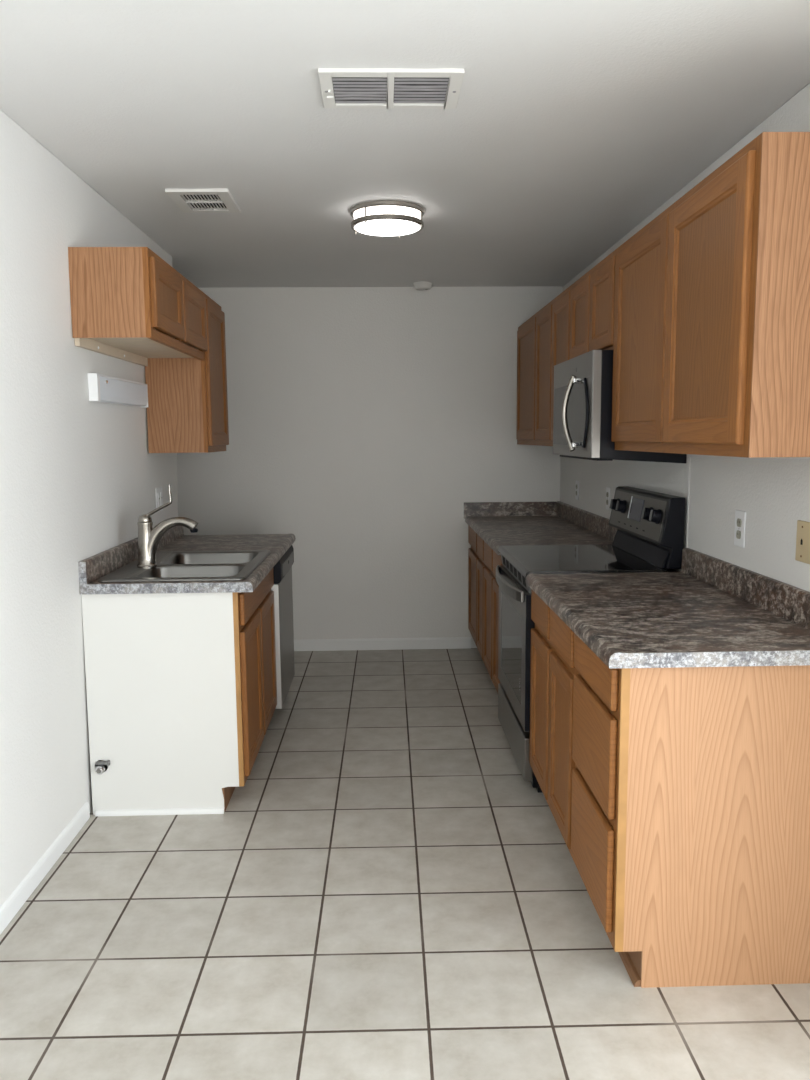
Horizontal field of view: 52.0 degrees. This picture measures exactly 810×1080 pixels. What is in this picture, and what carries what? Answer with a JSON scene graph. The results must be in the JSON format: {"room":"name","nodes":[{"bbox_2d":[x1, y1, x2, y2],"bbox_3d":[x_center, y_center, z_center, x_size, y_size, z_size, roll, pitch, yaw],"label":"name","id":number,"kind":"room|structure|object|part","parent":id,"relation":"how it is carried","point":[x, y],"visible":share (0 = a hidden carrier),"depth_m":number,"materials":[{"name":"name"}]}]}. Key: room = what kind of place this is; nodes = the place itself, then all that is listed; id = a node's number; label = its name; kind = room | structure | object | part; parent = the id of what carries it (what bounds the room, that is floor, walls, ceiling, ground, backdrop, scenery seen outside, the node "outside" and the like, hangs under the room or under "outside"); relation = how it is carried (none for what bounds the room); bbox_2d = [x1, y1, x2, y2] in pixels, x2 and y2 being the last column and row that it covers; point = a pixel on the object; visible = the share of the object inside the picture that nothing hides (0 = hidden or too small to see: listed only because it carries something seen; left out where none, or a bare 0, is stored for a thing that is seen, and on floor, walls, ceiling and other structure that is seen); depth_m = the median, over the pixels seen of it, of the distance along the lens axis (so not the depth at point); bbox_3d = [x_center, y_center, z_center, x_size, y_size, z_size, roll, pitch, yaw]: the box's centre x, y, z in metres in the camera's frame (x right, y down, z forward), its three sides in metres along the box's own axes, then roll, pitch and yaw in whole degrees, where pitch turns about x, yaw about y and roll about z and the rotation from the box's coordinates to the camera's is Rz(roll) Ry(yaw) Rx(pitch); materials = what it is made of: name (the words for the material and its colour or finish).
{"room":"kitchen","nodes":[
{"label":"kitchen","id":0,"kind":"room"},
{"bbox_2d":[0,110,177,906],"bbox_3d":[-1.211,0.192,0.511,0.182,2.420,8.235,-1,7,-2],"label":"wall","id":1,"kind":"structure","parent":0,"point":[78,474],"depth_m":2.81,"materials":[{"name":"white paint"}]},
{"bbox_2d":[0,801,89,934],"bbox_3d":[-1.131,1.454,-0.111,0.015,0.069,6.685,-1,7,-2],"label":"baseboard","id":2,"kind":"structure","parent":1,"relation":"attached to","point":[16,900],"depth_m":2.75,"materials":[{"name":"white paint"}]},
{"bbox_2d":[88,373,147,406],"bbox_3d":[-1.207,-0.630,3.530,0.040,0.107,0.702,-1,7,-2],"label":"strip light","id":3,"kind":"object","parent":1,"relation":"attached to","point":[102,388],"visible":1,"depth_m":3.42,"materials":[{"name":"white plastic"}]},
{"bbox_2d":[79,526,183,583],"bbox_3d":[-1.226,0.028,3.863,0.028,0.086,1.538,-1,7,-2],"label":"backsplash","id":4,"kind":"structure","parent":1,"relation":"attached to","point":[103,563],"depth_m":3.47,"materials":[{"name":"brown stone"}]},
{"bbox_2d":[68,247,207,365],"bbox_3d":[-1.069,-0.936,3.449,0.303,0.344,0.916,-1,7,-2],"label":"upper cabinet","id":5,"kind":"object","parent":1,"relation":"attached to","point":[129,304],"visible":1,"depth_m":3.01,"materials":[{"name":"brown wood"}]},
{"bbox_3d":[-1.075,-0.893,2.996,0.264,0.318,0.006,-1,7,-2],"label":"panel","id":6,"kind":"part","parent":5,"relation":"part of","materials":[{"name":"brown wood"}]},
{"bbox_3d":[-1.210,-0.783,3.472,0.018,0.038,0.890,-1,7,-2],"label":"hanging rail","id":7,"kind":"part","parent":5,"relation":"part of","materials":[{"name":"beige wood"}]},
{"bbox_3d":[-0.921,-0.928,3.228,0.019,0.248,0.428,-1,7,-2],"label":"door","id":8,"kind":"part","parent":5,"relation":"part of","materials":[{"name":"brown wood"}]},
{"bbox_3d":[-0.924,-0.928,3.228,0.006,0.117,0.297,-1,7,-2],"label":"door panel","id":9,"kind":"part","parent":5,"relation":"part of","materials":[{"name":"brown wood"}]},
{"bbox_3d":[-0.946,-0.951,3.451,0.019,0.318,0.916,-1,7,-2],"label":"frame","id":10,"kind":"part","parent":5,"relation":"part of","materials":[{"name":"brown wood"}]},
{"bbox_3d":[-0.937,-0.984,3.678,0.006,0.117,0.307,-1,7,-2],"label":"door panel","id":11,"kind":"part","parent":5,"relation":"part of","materials":[{"name":"brown wood"}]},
{"bbox_3d":[-0.933,-0.984,3.678,0.019,0.248,0.438,-1,7,-2],"label":"door","id":12,"kind":"part","parent":5,"relation":"part of","materials":[{"name":"brown wood"}]},
{"bbox_2d":[155,487,162,511],"bbox_3d":[-1.244,-0.206,4.208,0.010,0.120,0.118,-1,7,-2],"label":"wall switch","id":13,"kind":"object","parent":1,"relation":"attached to","point":[159,492],"visible":0.86,"depth_m":4.19,"materials":[{"name":"white plastic"}]},
{"bbox_2d":[145,292,228,452],"bbox_3d":[-1.086,-0.820,4.166,0.302,0.752,0.472,-1,7,-2],"label":"upper cabinet","id":14,"kind":"object","parent":1,"relation":"attached to","point":[187,409],"visible":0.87,"depth_m":3.96,"materials":[{"name":"brown wood"}]},
{"bbox_3d":[-1.099,-0.791,3.934,0.264,0.752,0.006,-1,7,-2],"label":"panel","id":15,"kind":"part","parent":14,"relation":"part of","materials":[{"name":"brown wood"}]},
{"bbox_3d":[-0.964,-0.822,4.169,0.019,0.752,0.472,-1,7,-2],"label":"frame","id":16,"kind":"part","parent":14,"relation":"part of","materials":[{"name":"brown wood"}]},
{"bbox_3d":[-0.945,-0.823,4.169,0.019,0.690,0.444,-1,7,-2],"label":"door","id":17,"kind":"part","parent":14,"relation":"part of","materials":[{"name":"brown wood"}]},
{"bbox_3d":[-0.949,-0.823,4.169,0.006,0.559,0.313,-1,7,-2],"label":"door panel","id":18,"kind":"part","parent":14,"relation":"part of","materials":[{"name":"brown wood"}]},
{"bbox_2d":[177,286,562,647],"bbox_3d":[-0.796,-0.446,5.588,3.920,2.420,0.100,-1,7,-2],"label":"wall","id":19,"kind":"structure","parent":0,"point":[363,422],"depth_m":5.53,"materials":[{"name":"white paint"}]},
{"bbox_2d":[294,637,470,650],"bbox_3d":[-1.094,0.726,5.669,3.100,0.079,0.012,-1,7,-2],"label":"baseboard","id":20,"kind":"structure","parent":19,"relation":"attached to","point":[444,642],"depth_m":5.69,"materials":[{"name":"white paint"}]},
{"bbox_2d":[0,648,809,1079],"bbox_3d":[0.385,1.345,1.172,6.000,0.060,9.370,-1,7,-2],"label":"floor","id":21,"kind":"structure","parent":0,"point":[385,892],"depth_m":2.44,"materials":[{"name":"beige tile"}]},
{"bbox_2d":[81,568,276,815],"bbox_3d":[-0.928,0.579,3.633,0.608,0.874,0.927,-1,7,-2],"label":"base cabinet","id":22,"kind":"object","parent":21,"relation":"on","point":[181,688],"visible":0.84,"depth_m":3.19,"materials":[{"name":"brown wood"}]},
{"bbox_2d":[95,760,109,774],"bbox_3d":[-1.165,0.872,3.223,0.054,0.050,0.094,-1,7,-2],"label":"valve","id":23,"kind":"object","parent":22,"relation":"attached to","point":[102,765],"visible":0.98,"depth_m":3.19,"materials":[{"name":"silver metal"}]},
{"bbox_3d":[-1.163,0.860,3.197,0.050,0.020,0.017,-1,7,-2],"label":"valve handle","id":24,"kind":"part","parent":23,"relation":"part of","materials":[{"name":"grey plastic"}]},
{"bbox_3d":[-0.955,1.059,3.232,0.496,0.020,0.014,-1,7,-2],"label":"shoe moulding","id":25,"kind":"part","parent":22,"relation":"part of","materials":[{"name":"white paint"}]},
{"bbox_2d":[78,526,295,594],"bbox_3d":[-0.917,0.042,3.882,0.646,0.124,1.561,-1,7,-2],"label":"countertop","id":26,"kind":"structure","parent":22,"relation":"on","point":[91,569],"depth_m":3.43,"materials":[{"name":"brown stone"}]},
{"bbox_2d":[137,485,197,567],"bbox_3d":[-0.989,-0.059,3.448,0.261,0.341,0.082,-1,7,-2],"label":"kitchen faucet","id":27,"kind":"object","parent":26,"relation":"on","point":[149,537],"visible":1,"depth_m":3.43,"materials":[{"name":"silver metal"}]},
{"bbox_3d":[-1.033,-0.158,3.434,0.137,0.142,0.026,-1,7,-2],"label":"lever","id":28,"kind":"part","parent":27,"relation":"part of","materials":[{"name":"silver metal"}]},
{"bbox_3d":[-0.982,0.000,3.455,0.249,0.193,0.066,-1,7,-2],"label":"spout","id":29,"kind":"part","parent":27,"relation":"part of","materials":[{"name":"silver metal"}]},
{"bbox_2d":[97,550,270,581],"bbox_3d":[-0.903,0.180,3.558,0.566,0.164,0.806,-1,7,-2],"label":"sink","id":30,"kind":"object","parent":26,"relation":"in","point":[226,564],"visible":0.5,"depth_m":3.49,"materials":[{"name":"grey metal"}]},
{"bbox_3d":[-0.627,0.615,3.429,0.019,0.577,0.420,-1,7,-2],"label":"door","id":31,"kind":"part","parent":22,"relation":"part of","materials":[{"name":"brown wood"}]},
{"bbox_3d":[-0.631,0.615,3.429,0.006,0.446,0.290,-1,7,-2],"label":"door panel","id":32,"kind":"part","parent":22,"relation":"part of","materials":[{"name":"brown wood"}]},
{"bbox_3d":[-0.653,0.522,3.646,0.019,0.770,0.904,-1,7,-2],"label":"frame","id":33,"kind":"part","parent":22,"relation":"part of","materials":[{"name":"brown wood"}]},
{"bbox_3d":[-0.637,0.214,3.607,0.019,0.125,0.873,-1,7,-2],"label":"false drawer","id":34,"kind":"part","parent":22,"relation":"part of","materials":[{"name":"brown wood"}]},
{"bbox_3d":[-0.640,0.559,3.874,0.019,0.577,0.428,-1,7,-2],"label":"door","id":35,"kind":"part","parent":22,"relation":"part of","materials":[{"name":"brown wood"}]},
{"bbox_3d":[-0.644,0.559,3.874,0.006,0.446,0.298,-1,7,-2],"label":"door panel","id":36,"kind":"part","parent":22,"relation":"part of","materials":[{"name":"brown wood"}]},
{"bbox_2d":[271,545,294,708],"bbox_3d":[-0.927,0.484,4.398,0.638,0.872,0.599,-1,7,-2],"label":"dishwasher","id":37,"kind":"object","parent":21,"relation":"on","point":[282,571],"visible":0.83,"depth_m":4.25,"materials":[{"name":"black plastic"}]},
{"bbox_3d":[-0.642,0.114,4.360,0.052,0.126,0.598,-1,7,-2],"label":"control panel","id":38,"kind":"part","parent":37,"relation":"part of","materials":[{"name":"black plastic"}]},
{"bbox_2d":[468,525,485,659],"bbox_3d":[0.751,0.362,5.251,0.618,0.874,0.846,-1,7,-2],"label":"base cabinet","id":39,"kind":"object","parent":21,"relation":"on","point":[476,564],"visible":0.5,"depth_m":5.19,"materials":[{"name":"brown wood"}]},
{"bbox_3d":[0.443,-0.014,5.367,0.019,0.127,0.478,-1,7,-2],"label":"drawer","id":40,"kind":"part","parent":39,"relation":"part of","materials":[{"name":"brown wood"}]},
{"bbox_3d":[0.450,0.360,5.414,0.006,0.439,0.359,-1,7,-2],"label":"door panel","id":41,"kind":"part","parent":39,"relation":"part of","materials":[{"name":"brown wood"}]},
{"bbox_3d":[0.447,0.360,5.414,0.019,0.558,0.478,-1,7,-2],"label":"door","id":42,"kind":"part","parent":39,"relation":"part of","materials":[{"name":"brown wood"}]},
{"bbox_3d":[0.455,0.038,4.947,0.019,0.127,0.312,-1,7,-2],"label":"drawer","id":43,"kind":"part","parent":39,"relation":"part of","materials":[{"name":"brown wood"}]},
{"bbox_3d":[0.462,0.413,4.994,0.006,0.439,0.193,-1,7,-2],"label":"door panel","id":44,"kind":"part","parent":39,"relation":"part of","materials":[{"name":"brown wood"}]},
{"bbox_3d":[0.459,0.413,4.994,0.019,0.558,0.312,-1,7,-2],"label":"door","id":45,"kind":"part","parent":39,"relation":"part of","materials":[{"name":"brown wood"}]},
{"bbox_2d":[464,501,617,554],"bbox_3d":[0.743,-0.094,4.819,0.651,0.134,1.597,-1,7,-2],"label":"countertop","id":46,"kind":"structure","parent":39,"relation":"on","point":[498,524],"depth_m":4.90,"materials":[{"name":"brown stone"}]},
{"bbox_2d":[483,541,501,692],"bbox_3d":[0.773,0.461,4.461,0.618,0.874,0.748,-1,7,-2],"label":"base cabinet","id":47,"kind":"object","parent":21,"relation":"on","point":[491,588],"visible":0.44,"depth_m":4.46,"materials":[{"name":"brown wood"}]},
{"bbox_3d":[0.466,0.083,4.585,0.019,0.127,0.362,-1,7,-2],"label":"drawer","id":48,"kind":"part","parent":47,"relation":"part of","materials":[{"name":"brown wood"}]},
{"bbox_3d":[0.472,0.458,4.632,0.006,0.439,0.243,-1,7,-2],"label":"door panel","id":49,"kind":"part","parent":47,"relation":"part of","materials":[{"name":"brown wood"}]},
{"bbox_3d":[0.469,0.458,4.632,0.019,0.558,0.362,-1,7,-2],"label":"door","id":50,"kind":"part","parent":47,"relation":"part of","materials":[{"name":"brown wood"}]},
{"bbox_3d":[0.492,0.412,4.447,0.019,0.770,0.748,-1,7,-2],"label":"frame","id":51,"kind":"part","parent":47,"relation":"part of","materials":[{"name":"brown wood"}]},
{"bbox_3d":[0.479,0.504,4.261,0.019,0.558,0.330,-1,7,-2],"label":"door","id":52,"kind":"part","parent":47,"relation":"part of","materials":[{"name":"brown wood"}]},
{"bbox_3d":[0.476,0.130,4.214,0.019,0.127,0.330,-1,7,-2],"label":"drawer","id":53,"kind":"part","parent":47,"relation":"part of","materials":[{"name":"brown wood"}]},
{"bbox_3d":[0.483,0.504,4.261,0.006,0.439,0.211,-1,7,-2],"label":"door panel","id":54,"kind":"part","parent":47,"relation":"part of","materials":[{"name":"brown wood"}]},
{"bbox_2d":[530,589,577,853],"bbox_3d":[0.816,0.647,2.961,0.618,0.874,0.725,-1,7,-2],"label":"base cabinet","id":55,"kind":"object","parent":21,"relation":"on","point":[552,671],"visible":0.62,"depth_m":2.88,"materials":[{"name":"brown wood"}]},
{"bbox_3d":[0.515,0.644,3.136,0.006,0.427,0.202,-1,7,-2],"label":"door panel","id":56,"kind":"part","parent":55,"relation":"part of","materials":[{"name":"brown wood"}]},
{"bbox_3d":[0.508,0.270,3.089,0.019,0.127,0.332,-1,7,-2],"label":"drawer","id":57,"kind":"part","parent":55,"relation":"part of","materials":[{"name":"brown wood"}]},
{"bbox_3d":[0.511,0.644,3.136,0.019,0.558,0.332,-1,7,-2],"label":"door","id":58,"kind":"part","parent":55,"relation":"part of","materials":[{"name":"brown wood"}]},
{"bbox_3d":[0.525,0.689,2.776,0.006,0.427,0.200,-1,7,-2],"label":"door panel","id":59,"kind":"part","parent":55,"relation":"part of","materials":[{"name":"brown wood"}]},
{"bbox_3d":[0.521,0.689,2.776,0.019,0.558,0.330,-1,7,-2],"label":"door","id":60,"kind":"part","parent":55,"relation":"part of","materials":[{"name":"brown wood"}]},
{"bbox_3d":[0.518,0.315,2.729,0.019,0.127,0.330,-1,7,-2],"label":"drawer","id":61,"kind":"part","parent":55,"relation":"part of","materials":[{"name":"brown wood"}]},
{"bbox_2d":[496,486,684,792],"bbox_3d":[0.757,0.390,3.684,0.674,1.206,0.770,-1,7,-2],"label":"electric range","id":62,"kind":"object","parent":21,"relation":"on","point":[649,537],"visible":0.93,"depth_m":3.52,"materials":[{"name":"black metal"}]},
{"bbox_3d":[0.441,0.187,3.650,0.045,0.051,0.698,-1,7,-2],"label":"handle","id":63,"kind":"part","parent":62,"relation":"part of","materials":[{"name":"silver metal"}]},
{"bbox_3d":[0.486,0.448,3.684,0.034,0.560,0.758,-1,7,-2],"label":"oven door","id":64,"kind":"part","parent":62,"relation":"part of","materials":[{"name":"silver metal"}]},
{"bbox_3d":[0.489,0.843,3.733,0.034,0.180,0.758,-1,7,-2],"label":"storage drawer","id":65,"kind":"part","parent":62,"relation":"part of","materials":[{"name":"silver metal"}]},
{"bbox_2d":[498,544,666,577],"bbox_3d":[0.741,0.087,3.646,0.560,0.031,0.770,-1,7,-2],"label":"cooktop","id":66,"kind":"object","parent":62,"relation":"in","point":[525,560],"depth_m":3.55,"materials":[{"name":"black glass"}]},
{"bbox_3d":[0.988,-0.166,3.904,0.039,0.060,0.060,-1,7,-2],"label":"knob","id":67,"kind":"part","parent":62,"relation":"part of","materials":[{"name":"black plastic"}]},
{"bbox_3d":[0.991,-0.153,3.805,0.039,0.060,0.060,-1,7,-2],"label":"knob","id":68,"kind":"part","parent":62,"relation":"part of","materials":[{"name":"black plastic"}]},
{"bbox_3d":[1.008,-0.116,3.631,0.030,0.159,0.708,-1,7,-2],"label":"control panel","id":69,"kind":"part","parent":62,"relation":"part of","materials":[{"name":"silver metal"}]},
{"bbox_3d":[1.002,-0.106,3.428,0.039,0.060,0.060,-1,7,-2],"label":"knob","id":70,"kind":"part","parent":62,"relation":"part of","materials":[{"name":"black plastic"}]},
{"bbox_3d":[1.004,-0.094,3.329,0.039,0.060,0.060,-1,7,-2],"label":"knob","id":71,"kind":"part","parent":62,"relation":"part of","materials":[{"name":"black plastic"}]},
{"bbox_2d":[571,633,809,987],"bbox_3d":[0.832,0.721,2.375,0.618,0.874,0.458,-1,7,-2],"label":"base cabinet","id":72,"kind":"object","parent":21,"relation":"on","point":[690,803],"visible":0.82,"depth_m":2.15,"materials":[{"name":"brown wood"}]},
{"bbox_3d":[0.534,0.875,2.388,0.019,0.286,0.418,-1,7,-2],"label":"drawer","id":73,"kind":"part","parent":72,"relation":"part of","materials":[{"name":"brown wood"}]},
{"bbox_3d":[0.531,0.570,2.349,0.019,0.271,0.418,-1,7,-2],"label":"drawer","id":74,"kind":"part","parent":72,"relation":"part of","materials":[{"name":"brown wood"}]},
{"bbox_3d":[0.530,0.358,2.323,0.019,0.112,0.418,-1,7,-2],"label":"drawer","id":75,"kind":"part","parent":72,"relation":"part of","materials":[{"name":"brown wood"}]},
{"bbox_3d":[0.551,0.672,2.365,0.019,0.770,0.450,-1,7,-2],"label":"frame","id":76,"kind":"part","parent":72,"relation":"part of","materials":[{"name":"brown wood"}]},
{"bbox_3d":[0.610,1.147,2.424,0.018,0.020,0.454,-1,7,-2],"label":"shoe moulding","id":77,"kind":"part","parent":72,"relation":"part of","materials":[{"name":"brown wood"}]},
{"bbox_2d":[525,548,809,668],"bbox_3d":[0.809,0.175,2.661,0.641,0.134,1.205,-1,7,-2],"label":"countertop","id":78,"kind":"structure","parent":72,"relation":"on","point":[713,612],"depth_m":2.46,"materials":[{"name":"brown stone"}]},
{"bbox_2d":[0,0,809,287],"bbox_3d":[0.364,-1.115,0.864,6.000,0.060,9.370,-1,7,-2],"label":"ceiling","id":79,"kind":"structure","parent":0,"point":[573,122],"depth_m":2.53,"materials":[{"name":"paint"}]},
{"bbox_2d":[165,188,240,212],"bbox_3d":[-0.818,-1.383,3.387,0.244,0.014,0.307,-1,7,-2],"label":"ceiling vent","id":80,"kind":"object","parent":79,"relation":"in","point":[208,200],"visible":1,"depth_m":3.37,"materials":[{"name":"white metal"}]},
{"bbox_2d":[350,200,423,237],"bbox_3d":[-0.076,-1.377,3.576,0.316,0.084,0.316,-1,7,-2],"label":"ceiling lamp","id":81,"kind":"object","parent":79,"relation":"attached to","point":[385,218],"visible":1,"depth_m":3.48,"materials":[{"name":"white glass"}]},
{"bbox_2d":[318,68,464,108],"bbox_3d":[-0.039,-1.252,2.314,0.388,0.022,0.247,-1,7,-2],"label":"ceiling vent","id":82,"kind":"object","parent":79,"relation":"in","point":[371,88],"visible":1,"depth_m":2.29,"materials":[{"name":"white metal"}]},
{"bbox_3d":[-0.210,-1.246,2.324,0.018,0.010,0.050,-1,7,-2],"label":"damper lever","id":83,"kind":"part","parent":82,"relation":"part of","materials":[{"name":"white metal"}]},
{"bbox_2d":[413,281,432,289],"bbox_3d":[0.117,-1.614,5.286,0.128,0.041,0.128,-1,7,-2],"label":"smoke detector","id":84,"kind":"object","parent":79,"relation":"attached to","point":[423,285],"visible":1,"depth_m":5.25,"materials":[{"name":"white plastic"}]},
{"bbox_2d":[560,83,809,591],"bbox_3d":[1.160,-0.218,3.630,0.120,2.420,3.950,-1,7,-2],"label":"wall","id":85,"kind":"structure","parent":0,"point":[773,492],"depth_m":2.76,"materials":[{"name":"white paint"}]},
{"bbox_2d":[516,298,554,445],"bbox_3d":[0.899,-0.948,4.923,0.308,0.764,1.181,-1,7,-2],"label":"upper cabinet","id":86,"kind":"object","parent":85,"relation":"attached to","point":[534,336],"visible":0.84,"depth_m":4.78,"materials":[{"name":"brown wood"}]},
{"bbox_3d":[0.749,-0.971,5.112,0.019,0.702,0.636,-1,7,-2],"label":"door","id":87,"kind":"part","parent":86,"relation":"part of","materials":[{"name":"brown wood"}]},
{"bbox_3d":[0.753,-0.971,5.112,0.006,0.571,0.505,-1,7,-2],"label":"door panel","id":88,"kind":"part","parent":86,"relation":"part of","materials":[{"name":"brown wood"}]},
{"bbox_3d":[0.765,-0.902,4.559,0.019,0.702,0.431,-1,7,-2],"label":"door","id":89,"kind":"part","parent":86,"relation":"part of","materials":[{"name":"brown wood"}]},
{"bbox_3d":[0.768,-0.902,4.559,0.006,0.571,0.300,-1,7,-2],"label":"door panel","id":90,"kind":"part","parent":86,"relation":"part of","materials":[{"name":"brown wood"}]},
{"bbox_2d":[551,283,573,439],"bbox_3d":[0.921,-0.849,4.133,0.308,0.764,0.413,-1,7,-2],"label":"upper cabinet","id":91,"kind":"object","parent":85,"relation":"attached to","point":[561,306],"visible":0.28,"depth_m":4.13,"materials":[{"name":"brown wood"}]},
{"bbox_3d":[0.780,-0.849,4.129,0.006,0.571,0.258,-1,7,-2],"label":"door panel","id":92,"kind":"part","parent":91,"relation":"part of","materials":[{"name":"brown wood"}]},
{"bbox_3d":[0.796,-0.848,4.129,0.019,0.764,0.413,-1,7,-2],"label":"frame","id":93,"kind":"part","parent":91,"relation":"part of","materials":[{"name":"brown wood"}]},
{"bbox_2d":[575,480,578,499],"bbox_3d":[1.056,-0.307,5.093,0.009,0.118,0.072,-1,7,-2],"label":"wall outlet","id":94,"kind":"object","parent":85,"relation":"attached to","point":[577,481],"visible":1,"depth_m":5.07,"materials":[{"name":"white plastic"}]},
{"bbox_2d":[569,247,618,359],"bbox_3d":[0.936,-0.970,3.534,0.308,0.376,0.746,-1,7,-2],"label":"upper cabinet","id":95,"kind":"object","parent":85,"relation":"attached to","point":[592,296],"visible":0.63,"depth_m":3.46,"materials":[{"name":"brown wood"}]},
{"bbox_3d":[0.786,-0.984,3.714,0.019,0.331,0.353,-1,7,-2],"label":"door","id":96,"kind":"part","parent":95,"relation":"part of","materials":[{"name":"brown wood"}]},
{"bbox_3d":[0.790,-0.984,3.714,0.006,0.200,0.222,-1,7,-2],"label":"door panel","id":97,"kind":"part","parent":95,"relation":"part of","materials":[{"name":"brown wood"}]},
{"bbox_3d":[0.797,-0.938,3.348,0.019,0.331,0.353,-1,7,-2],"label":"door","id":98,"kind":"part","parent":95,"relation":"part of","materials":[{"name":"brown wood"}]},
{"bbox_3d":[0.800,-0.938,3.348,0.006,0.200,0.222,-1,7,-2],"label":"door panel","id":99,"kind":"part","parent":95,"relation":"part of","materials":[{"name":"brown wood"}]},
{"bbox_2d":[553,350,686,463],"bbox_3d":[0.867,-0.560,3.584,0.448,0.439,0.736,-1,7,-2],"label":"microwave oven","id":100,"kind":"object","parent":95,"relation":"attached to","point":[583,384],"visible":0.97,"depth_m":3.27,"materials":[{"name":"silver metal"}]},
{"bbox_3d":[0.674,-0.521,3.417,0.023,0.312,0.068,-7,10,-42],"label":"handle","id":101,"kind":"part","parent":100,"relation":"part of","materials":[{"name":"silver metal"}]},
{"bbox_3d":[0.702,-0.392,3.413,0.034,0.022,0.035,-1,7,-2],"label":"handle mount","id":102,"kind":"part","parent":100,"relation":"part of","materials":[{"name":"silver metal"}]},
{"bbox_3d":[0.731,-0.571,3.579,0.034,0.413,0.736,-1,7,-2],"label":"door","id":103,"kind":"part","parent":100,"relation":"part of","materials":[{"name":"silver metal"}]},
{"bbox_3d":[0.700,-0.650,3.381,0.034,0.022,0.035,-1,7,-2],"label":"handle mount","id":104,"kind":"part","parent":100,"relation":"part of","materials":[{"name":"silver metal"}]},
{"bbox_3d":[0.719,-0.505,3.299,0.014,0.278,0.068,-1,7,-2],"label":"window trim","id":105,"kind":"part","parent":100,"relation":"part of","materials":[{"name":"black plastic"}]},
{"bbox_2d":[606,487,610,509],"bbox_3d":[1.075,-0.221,4.399,0.009,0.118,0.072,-1,7,-2],"label":"wall outlet","id":106,"kind":"object","parent":85,"relation":"attached to","point":[608,489],"visible":1,"depth_m":4.38,"materials":[{"name":"white plastic"}]},
{"bbox_2d":[629,458,690,547],"bbox_3d":[1.099,-0.153,3.639,0.004,0.430,0.785,-1,7,-2],"label":"backsplash","id":107,"kind":"structure","parent":85,"relation":"attached to","point":[661,477],"depth_m":3.50,"materials":[{"name":"white paint"}]},
{"bbox_2d":[611,132,809,457],"bbox_3d":[0.965,-0.658,2.597,0.308,0.764,1.192,-1,7,-2],"label":"upper cabinet","id":108,"kind":"object","parent":85,"relation":"attached to","point":[711,347],"visible":1,"depth_m":2.16,"materials":[{"name":"brown wood"}]},
{"bbox_3d":[0.816,-0.693,2.884,0.006,0.559,0.434,-1,7,-2],"label":"door panel","id":109,"kind":"part","parent":108,"relation":"part of","materials":[{"name":"brown wood"}]},
{"bbox_3d":[0.812,-0.693,2.884,0.019,0.702,0.577,-1,7,-2],"label":"door","id":110,"kind":"part","parent":108,"relation":"part of","materials":[{"name":"brown wood"}]},
{"bbox_3d":[0.832,-0.622,2.312,0.006,0.559,0.414,-1,7,-2],"label":"door panel","id":111,"kind":"part","parent":108,"relation":"part of","materials":[{"name":"brown wood"}]},
{"bbox_3d":[0.828,-0.622,2.312,0.019,0.702,0.557,-1,7,-2],"label":"door","id":112,"kind":"part","parent":108,"relation":"part of","materials":[{"name":"brown wood"}]},
{"bbox_3d":[0.991,-0.585,2.009,0.289,0.764,0.006,-1,7,-2],"label":"panel","id":113,"kind":"part","parent":108,"relation":"part of","materials":[{"name":"brown wood"}]},
{"bbox_2d":[734,510,745,547],"bbox_3d":[1.121,-0.038,2.779,0.009,0.122,0.078,-1,7,-2],"label":"wall outlet","id":114,"kind":"object","parent":85,"relation":"attached to","point":[740,516],"visible":1,"depth_m":2.77,"materials":[{"name":"white plastic"}]},
{"bbox_2d":[736,530,740,538],"bbox_3d":[1.118,-0.018,2.782,0.003,0.027,0.033,-1,7,-2],"label":"receptacle","id":115,"kind":"object","parent":114,"relation":"attached to","point":[738,532],"depth_m":2.78,"materials":[{"name":"white plastic"}]},
{"bbox_2d":[737,518,741,526],"bbox_3d":[1.118,-0.058,2.777,0.003,0.027,0.033,-1,7,-2],"label":"receptacle","id":116,"kind":"object","parent":114,"relation":"attached to","point":[739,520],"depth_m":2.77,"materials":[{"name":"white plastic"}]},
{"bbox_2d":[681,548,809,629],"bbox_3d":[1.117,0.152,2.669,0.025,0.096,1.202,-1,7,-2],"label":"backsplash","id":117,"kind":"structure","parent":85,"relation":"attached to","point":[789,602],"depth_m":2.65,"materials":[{"name":"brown stone"}]},
{"bbox_2d":[795,520,809,563],"bbox_3d":[1.134,0.006,2.354,0.007,0.118,0.092,-1,7,-2],"label":"wall jack","id":118,"kind":"object","parent":85,"relation":"attached to","point":[803,527],"visible":1,"depth_m":2.36,"materials":[{"name":"beige plastic"}]}
]}

